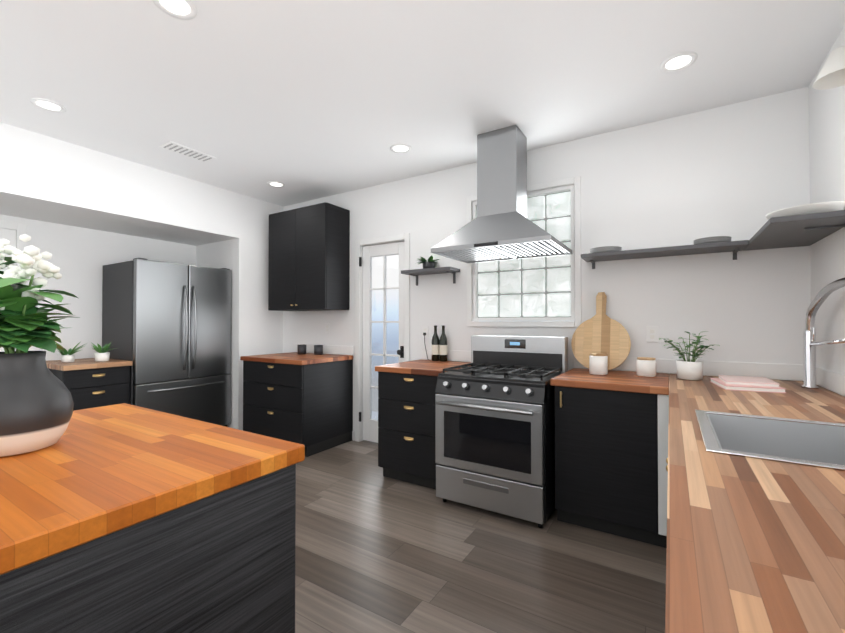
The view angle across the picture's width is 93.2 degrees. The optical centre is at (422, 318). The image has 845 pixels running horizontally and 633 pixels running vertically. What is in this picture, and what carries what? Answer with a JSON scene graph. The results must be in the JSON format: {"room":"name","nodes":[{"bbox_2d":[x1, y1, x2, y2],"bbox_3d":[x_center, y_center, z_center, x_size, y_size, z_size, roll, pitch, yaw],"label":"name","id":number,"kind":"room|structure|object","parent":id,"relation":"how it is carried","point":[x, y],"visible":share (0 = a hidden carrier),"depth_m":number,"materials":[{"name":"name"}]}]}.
{"room":"kitchen","nodes":[
{"label":"kitchen","id":0,"kind":"room"},
{"bbox_2d":[0,122,282,429],"bbox_3d":[-3.605,-0.049,3.034,1.150,2.720,5.250,0,-1,32],"label":"wall","id":1,"kind":"structure","parent":0,"point":[85,214],"depth_m":3.94,"materials":[{"name":"white paint"}]},
{"bbox_2d":[0,220,26,351],"bbox_3d":[-3.815,0.227,3.179,0.075,2.170,0.980,0,-1,32],"label":"door frame","id":2,"kind":"structure","parent":1,"relation":"attached to","point":[14,232],"depth_m":3.54,"materials":[{"name":"white"}]},
{"bbox_2d":[0,0,844,206],"bbox_3d":[-1.494,-1.473,1.742,6.115,0.100,5.550,0,-1,32],"label":"ceiling","id":3,"kind":"structure","parent":0,"point":[305,100],"depth_m":2.32,"materials":[{"name":"white paint"}]},
{"bbox_2d":[30,98,65,112],"bbox_3d":[-2.480,-1.410,2.651,0.176,0.006,0.176,0,-1,32],"label":"recessed light","id":4,"kind":"object","parent":3,"relation":"in","point":[48,105],"visible":1,"depth_m":2.65,"materials":[{"name":"white"}]},
{"bbox_2d":[153,0,196,19],"bbox_3d":[-1.120,-1.419,1.809,0.176,0.006,0.176,0,-1,32],"label":"recessed light","id":5,"kind":"object","parent":3,"relation":"in","point":[183,9],"visible":1,"depth_m":1.83,"materials":[{"name":"white"}]},
{"bbox_2d":[159,141,215,161],"bbox_3d":[-1.974,-1.399,3.373,0.170,0.012,0.380,0,-1,32],"label":"ceiling vent","id":6,"kind":"object","parent":3,"relation":"in","point":[185,150],"visible":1,"depth_m":3.35,"materials":[{"name":"white metal"}]},
{"bbox_2d":[267,181,284,186],"bbox_3d":[-1.525,-1.394,4.165,0.176,0.006,0.176,0,-1,32],"label":"recessed light","id":7,"kind":"object","parent":3,"relation":"in","point":[274,184],"visible":1,"depth_m":4.16,"materials":[{"name":"white"}]},
{"bbox_2d":[390,144,410,152],"bbox_3d":[-0.180,-1.403,3.309,0.176,0.006,0.176,0,-1,32],"label":"recessed light","id":8,"kind":"object","parent":3,"relation":"in","point":[400,148],"visible":1,"depth_m":3.31,"materials":[{"name":"white"}]},
{"bbox_2d":[660,51,696,72],"bbox_3d":[1.415,-1.415,2.212,0.176,0.006,0.176,0,-1,32],"label":"recessed light","id":9,"kind":"object","parent":3,"relation":"in","point":[680,61],"visible":1,"depth_m":2.21,"materials":[{"name":"white"}]},
{"bbox_2d":[295,440,665,632],"bbox_3d":[-1.494,1.347,1.712,6.115,0.100,5.550,0,-1,32],"label":"floor","id":10,"kind":"structure","parent":0,"point":[376,551],"depth_m":2.09,"materials":[{"name":"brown wood"}]},
{"bbox_2d":[48,366,129,410],"bbox_3d":[-3.128,0.879,3.687,0.695,0.878,0.480,0,-1,32],"label":"base cabinet","id":11,"kind":"object","parent":10,"relation":"on","point":[93,388],"visible":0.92,"depth_m":3.51,"materials":[{"name":"black wood"}]},
{"bbox_2d":[46,358,132,370],"bbox_3d":[-3.122,0.418,3.682,0.716,0.042,0.500,0,-1,32],"label":"countertop","id":12,"kind":"structure","parent":11,"relation":"on","point":[84,363],"depth_m":3.50,"materials":[{"name":"brown wood"}]},
{"bbox_2d":[55,342,84,362],"bbox_3d":[-3.176,0.298,3.615,0.257,0.194,0.269,0,-1,32],"label":"potted plant","id":13,"kind":"object","parent":12,"relation":"on","point":[68,358],"visible":0.94,"depth_m":3.56,"materials":[{"name":"white ceramic"}]},
{"bbox_2d":[91,343,115,361],"bbox_3d":[-2.938,0.309,3.683,0.211,0.174,0.234,0,-1,32],"label":"potted plant","id":14,"kind":"object","parent":12,"relation":"on","point":[102,355],"visible":1,"depth_m":3.64,"materials":[{"name":"white ceramic"}]},
{"bbox_2d":[0,467,295,632],"bbox_3d":[-1.251,0.851,0.788,1.116,0.872,1.576,0,-1,32],"label":"kitchen island","id":15,"kind":"object","parent":10,"relation":"on","point":[225,563],"depth_m":0.89,"materials":[{"name":"black wood"}]},
{"bbox_2d":[0,403,304,578],"bbox_3d":[-1.259,0.390,0.791,1.154,0.047,1.616,0,-1,32],"label":"island countertop","id":16,"kind":"structure","parent":15,"relation":"on","point":[116,468],"depth_m":0.96,"materials":[{"name":"brown wood"}]},
{"bbox_2d":[0,351,73,456],"bbox_3d":[-1.150,0.233,1.130,0.248,0.274,0.248,0,-1,32],"label":"vase","id":17,"kind":"object","parent":16,"relation":"on","point":[36,406],"visible":1,"depth_m":1.08,"materials":[{"name":"black ceramic"}]},
{"bbox_2d":[0,234,79,353],"bbox_3d":[-1.224,0.029,1.147,0.385,0.582,0.374,0,-1,32],"label":"flowers","id":18,"kind":"object","parent":17,"relation":"in","point":[26,323],"visible":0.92,"depth_m":1.14,"materials":[{"name":"green plant"}]},
{"bbox_2d":[102,258,231,426],"bbox_3d":[-2.681,0.383,4.270,0.795,1.882,0.953,0,-1,32],"label":"fridge","id":19,"kind":"object","parent":10,"relation":"on","point":[166,328],"visible":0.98,"depth_m":4.00,"materials":[{"name":"grey metal"}]},
{"bbox_2d":[243,359,352,456],"bbox_3d":[-1.331,0.885,4.274,0.900,0.878,0.727,0,-1,32],"label":"base cabinet","id":20,"kind":"object","parent":10,"relation":"on","point":[309,407],"visible":0.94,"depth_m":3.98,"materials":[{"name":"black wood"}]},
{"bbox_2d":[240,352,352,364],"bbox_3d":[-1.336,0.424,4.272,0.940,0.042,0.713,0,-1,32],"label":"countertop","id":21,"kind":"structure","parent":20,"relation":"on","point":[294,358],"depth_m":4.08,"materials":[{"name":"brown wood"}]},
{"bbox_2d":[297,344,306,353],"bbox_3d":[-1.361,0.352,4.516,0.099,0.105,0.099,0,-1,23],"label":"cup","id":22,"kind":"object","parent":21,"relation":"on","point":[302,348],"depth_m":4.48,"materials":[{"name":"grey ceramic"}]},
{"bbox_2d":[314,345,322,354],"bbox_3d":[-1.150,0.351,4.420,0.099,0.105,0.099,0,-1,23],"label":"cup","id":23,"kind":"object","parent":21,"relation":"on","point":[318,349],"depth_m":4.38,"materials":[{"name":"grey"}]},
{"bbox_2d":[378,372,437,488],"bbox_3d":[0.076,0.876,3.402,0.610,0.878,0.727,0,-1,32],"label":"base cabinet","id":24,"kind":"object","parent":10,"relation":"on","point":[406,428],"visible":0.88,"depth_m":3.12,"materials":[{"name":"black wood"}]},
{"bbox_2d":[375,359,470,375],"bbox_3d":[0.063,0.415,3.406,0.630,0.042,0.713,0,-1,32],"label":"countertop","id":25,"kind":"structure","parent":24,"relation":"on","point":[426,367],"depth_m":3.24,"materials":[{"name":"brown wood"}]},
{"bbox_2d":[432,325,446,361],"bbox_3d":[0.157,0.231,3.692,0.155,0.329,0.075,0,-1,28],"label":"wine bottles","id":26,"kind":"object","parent":25,"relation":"on","point":[439,350],"visible":1,"depth_m":3.67,"materials":[{"name":"black glass"}]},
{"bbox_2d":[435,335,567,527],"bbox_3d":[0.578,0.724,2.895,0.760,1.170,0.768,0,-1,32],"label":"range","id":27,"kind":"object","parent":10,"relation":"on","point":[495,426],"visible":0.9,"depth_m":2.63,"materials":[{"name":"silver metal"}]},
{"bbox_2d":[554,386,668,547],"bbox_3d":[1.286,0.868,2.651,0.640,0.878,0.730,0,-1,32],"label":"base cabinet","id":28,"kind":"object","parent":10,"relation":"on","point":[611,457],"visible":0.77,"depth_m":2.35,"materials":[{"name":"black wood"}]},
{"bbox_2d":[550,368,668,394],"bbox_3d":[1.265,0.407,2.661,0.639,0.042,0.713,0,-1,32],"label":"countertop","id":29,"kind":"structure","parent":28,"relation":"on","point":[625,381],"depth_m":2.46,"materials":[{"name":"brown wood"}]},
{"bbox_2d":[589,353,607,374],"bbox_3d":[1.214,0.314,2.757,0.115,0.143,0.115,0,-1,26],"label":"canister","id":30,"kind":"object","parent":29,"relation":"on","point":[598,362],"depth_m":2.71,"materials":[{"name":"white ceramic"}]},
{"bbox_2d":[571,292,630,370],"bbox_3d":[1.314,0.096,2.950,0.400,0.581,0.142,0,-1,32],"label":"cutting board","id":31,"kind":"object","parent":29,"relation":"on","point":[600,331],"visible":0.94,"depth_m":2.94,"materials":[{"name":"brown wood"}]},
{"bbox_2d":[636,357,655,376],"bbox_3d":[1.492,0.324,2.667,0.115,0.123,0.115,0,-1,26],"label":"canister","id":32,"kind":"object","parent":29,"relation":"on","point":[645,366],"depth_m":2.62,"materials":[{"name":"white ceramic"}]},
{"bbox_3d":[0.732,0.845,0.497,0.741,0.878,3.520,0,-1,32],"label":"cabinet","id":33,"kind":"object","parent":10,"relation":"on","visible":0},
{"bbox_2d":[665,374,844,632],"bbox_3d":[0.911,0.387,0.798,0.718,0.042,4.253,0,-1,32],"label":"countertop","id":34,"kind":"structure","parent":33,"relation":"on","point":[755,545],"depth_m":0.70,"materials":[{"name":"brown wood"}]},
{"bbox_2d":[659,331,719,379],"bbox_3d":[1.683,0.233,2.532,0.321,0.301,0.226,0,-1,32],"label":"potted plant","id":35,"kind":"object","parent":34,"relation":"on","point":[689,369],"visible":1,"depth_m":2.48,"materials":[{"name":"white ceramic"}]},
{"bbox_2d":[710,375,785,392],"bbox_3d":[1.786,0.358,2.209,0.262,0.044,0.329,0,-1,24],"label":"books","id":36,"kind":"object","parent":34,"relation":"on","point":[745,383],"visible":0.98,"depth_m":2.11,"materials":[{"name":"pink paper"}]},
{"bbox_2d":[695,410,844,469],"bbox_3d":[1.183,0.469,1.210,0.565,0.210,0.600,0,-1,32],"label":"sink","id":37,"kind":"object","parent":34,"relation":"in","point":[805,442],"visible":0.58,"depth_m":1.43,"materials":[{"name":"grey metal"}]},
{"bbox_2d":[801,277,844,388],"bbox_3d":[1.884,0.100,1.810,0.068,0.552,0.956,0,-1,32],"label":"faucet","id":38,"kind":"object","parent":34,"relation":"on","point":[810,343],"visible":1,"depth_m":2.16,"materials":[{"name":"silver metal"}]},
{"bbox_2d":[283,87,810,441],"bbox_3d":[-0.137,-0.038,4.062,5.965,2.720,0.150,0,-1,32],"label":"wall","id":39,"kind":"structure","parent":0,"point":[739,171],"depth_m":2.84,"materials":[{"name":"white paint"}]},
{"bbox_2d":[268,202,349,310],"bbox_3d":[-1.286,-0.637,4.459,0.900,1.095,0.391,0,-1,32],"label":"upper cabinet","id":40,"kind":"object","parent":39,"relation":"attached to","point":[309,260],"visible":1,"depth_m":4.27,"materials":[{"name":"black wood"}]},
{"bbox_2d":[294,344,353,354],"bbox_3d":[-1.144,0.356,4.583,0.940,0.099,0.015,0,-1,32],"label":"trim","id":41,"kind":"structure","parent":39,"relation":"attached to","point":[327,349],"depth_m":4.49,"materials":[{"name":"white"}]},
{"bbox_2d":[355,233,409,442],"bbox_3d":[-0.414,0.239,4.157,0.704,2.167,0.114,0,-1,32],"label":"back door","id":42,"kind":"structure","parent":39,"relation":"in","point":[370,424],"depth_m":4.26,"materials":[{"name":"white painted wood"},{"name":"clear glass"},{"name":"black metal"}]},
{"bbox_2d":[422,326,428,337],"bbox_3d":[0.027,0.135,3.864,0.072,0.116,0.008,0,-1,32],"label":"outlet","id":43,"kind":"object","parent":39,"relation":"attached to","point":[425,329],"visible":0.94,"depth_m":3.86,"materials":[{"name":"white plastic"}]},
{"bbox_2d":[401,267,459,285],"bbox_3d":[0.071,-0.387,3.731,0.530,0.130,0.199,0,-1,32],"label":"shelf","id":44,"kind":"object","parent":39,"relation":"attached to","point":[428,271],"visible":1,"depth_m":3.69,"materials":[{"name":"grey"}]},
{"bbox_2d":[417,256,439,268],"bbox_3d":[0.067,-0.510,3.742,0.232,0.116,0.275,0,-1,32],"label":"potted plant","id":45,"kind":"object","parent":44,"relation":"on","point":[430,263],"visible":0.92,"depth_m":3.69,"materials":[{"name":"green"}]},
{"bbox_2d":[421,349,470,361],"bbox_3d":[0.255,0.346,3.717,0.630,0.099,0.015,0,-1,32],"label":"trim","id":46,"kind":"structure","parent":39,"relation":"attached to","point":[452,355],"depth_m":3.69,"materials":[{"name":"white"}]},
{"bbox_2d":[431,125,571,262],"bbox_3d":[0.615,-0.953,3.087,0.900,0.908,0.652,0,-1,32],"label":"range hood","id":47,"kind":"object","parent":39,"relation":"attached to","point":[501,226],"visible":1,"depth_m":2.97,"materials":[{"name":"silver metal"}]},
{"bbox_2d":[467,176,580,326],"bbox_3d":[0.850,-0.515,3.423,0.980,1.180,0.146,0,-1,32],"label":"window","id":48,"kind":"structure","parent":39,"relation":"in","point":[537,292],"depth_m":3.32,"materials":[{"name":"white"}]},
{"bbox_2d":[646,326,657,341],"bbox_3d":[1.645,0.114,2.862,0.072,0.116,0.008,0,-1,32],"label":"outlet","id":49,"kind":"object","parent":39,"relation":"attached to","point":[652,333],"visible":1,"depth_m":2.86,"materials":[{"name":"white plastic"}]},
{"bbox_2d":[581,240,748,268],"bbox_3d":[1.612,-0.423,2.744,0.950,0.083,0.254,0,-1,32],"label":"shelf","id":50,"kind":"object","parent":39,"relation":"attached to","point":[734,247],"visible":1,"depth_m":2.66,"materials":[{"name":"grey wood"}]},
{"bbox_2d":[590,236,730,252],"bbox_3d":[1.600,-0.487,2.749,0.835,0.043,0.210,0,-1,32],"label":"plates","id":51,"kind":"object","parent":50,"relation":"on","point":[713,239],"visible":0.6,"depth_m":2.57,"materials":[{"name":"grey ceramic"}]},
{"bbox_2d":[573,355,803,380],"bbox_3d":[1.760,0.337,2.785,1.350,0.099,0.015,0,-1,32],"label":"trim","id":52,"kind":"structure","parent":39,"relation":"attached to","point":[795,372],"depth_m":2.60,"materials":[{"name":"white"}]},
{"bbox_2d":[809,26,844,396],"bbox_3d":[1.081,-0.079,0.220,0.150,2.720,5.400,0,-1,32],"label":"wall","id":53,"kind":"structure","parent":0,"point":[827,146],"depth_m":2.15,"materials":[{"name":"white paint"}]},
{"bbox_2d":[743,210,844,250],"bbox_3d":[1.997,-0.429,2.155,0.323,0.083,0.849,0,-1,32],"label":"shelf","id":54,"kind":"object","parent":53,"relation":"attached to","point":[800,230],"visible":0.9,"depth_m":2.02,"materials":[{"name":"grey"}]},
{"bbox_2d":[765,201,844,218],"bbox_3d":[1.863,-0.497,1.934,0.310,0.046,0.310,0,-1,32],"label":"plate","id":55,"kind":"object","parent":54,"relation":"on","point":[817,207],"visible":0.44,"depth_m":1.83,"materials":[{"name":"white ceramic"}]},
{"bbox_2d":[812,46,844,89],"bbox_3d":[1.776,-1.084,1.683,0.195,0.140,0.170,0,-1,32],"label":"light","id":56,"kind":"object","parent":53,"relation":"attached to","point":[831,74],"visible":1,"depth_m":1.71,"materials":[{"name":"white"}]},
{"bbox_2d":[816,367,844,395],"bbox_3d":[1.205,0.313,0.580,0.019,0.099,4.349,0,-1,32],"label":"trim","id":57,"kind":"structure","parent":53,"relation":"attached to","point":[831,380],"depth_m":2.08,"materials":[{"name":"white"}]},
{"label":"outside","id":58,"kind":"structure","parent":0,"visible":0},
{"bbox_2d":[372,255,398,411],"bbox_3d":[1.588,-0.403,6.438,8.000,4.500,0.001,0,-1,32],"label":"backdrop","id":59,"kind":"structure","parent":58,"point":[391,272],"depth_m":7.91,"materials":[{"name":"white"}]}
]}

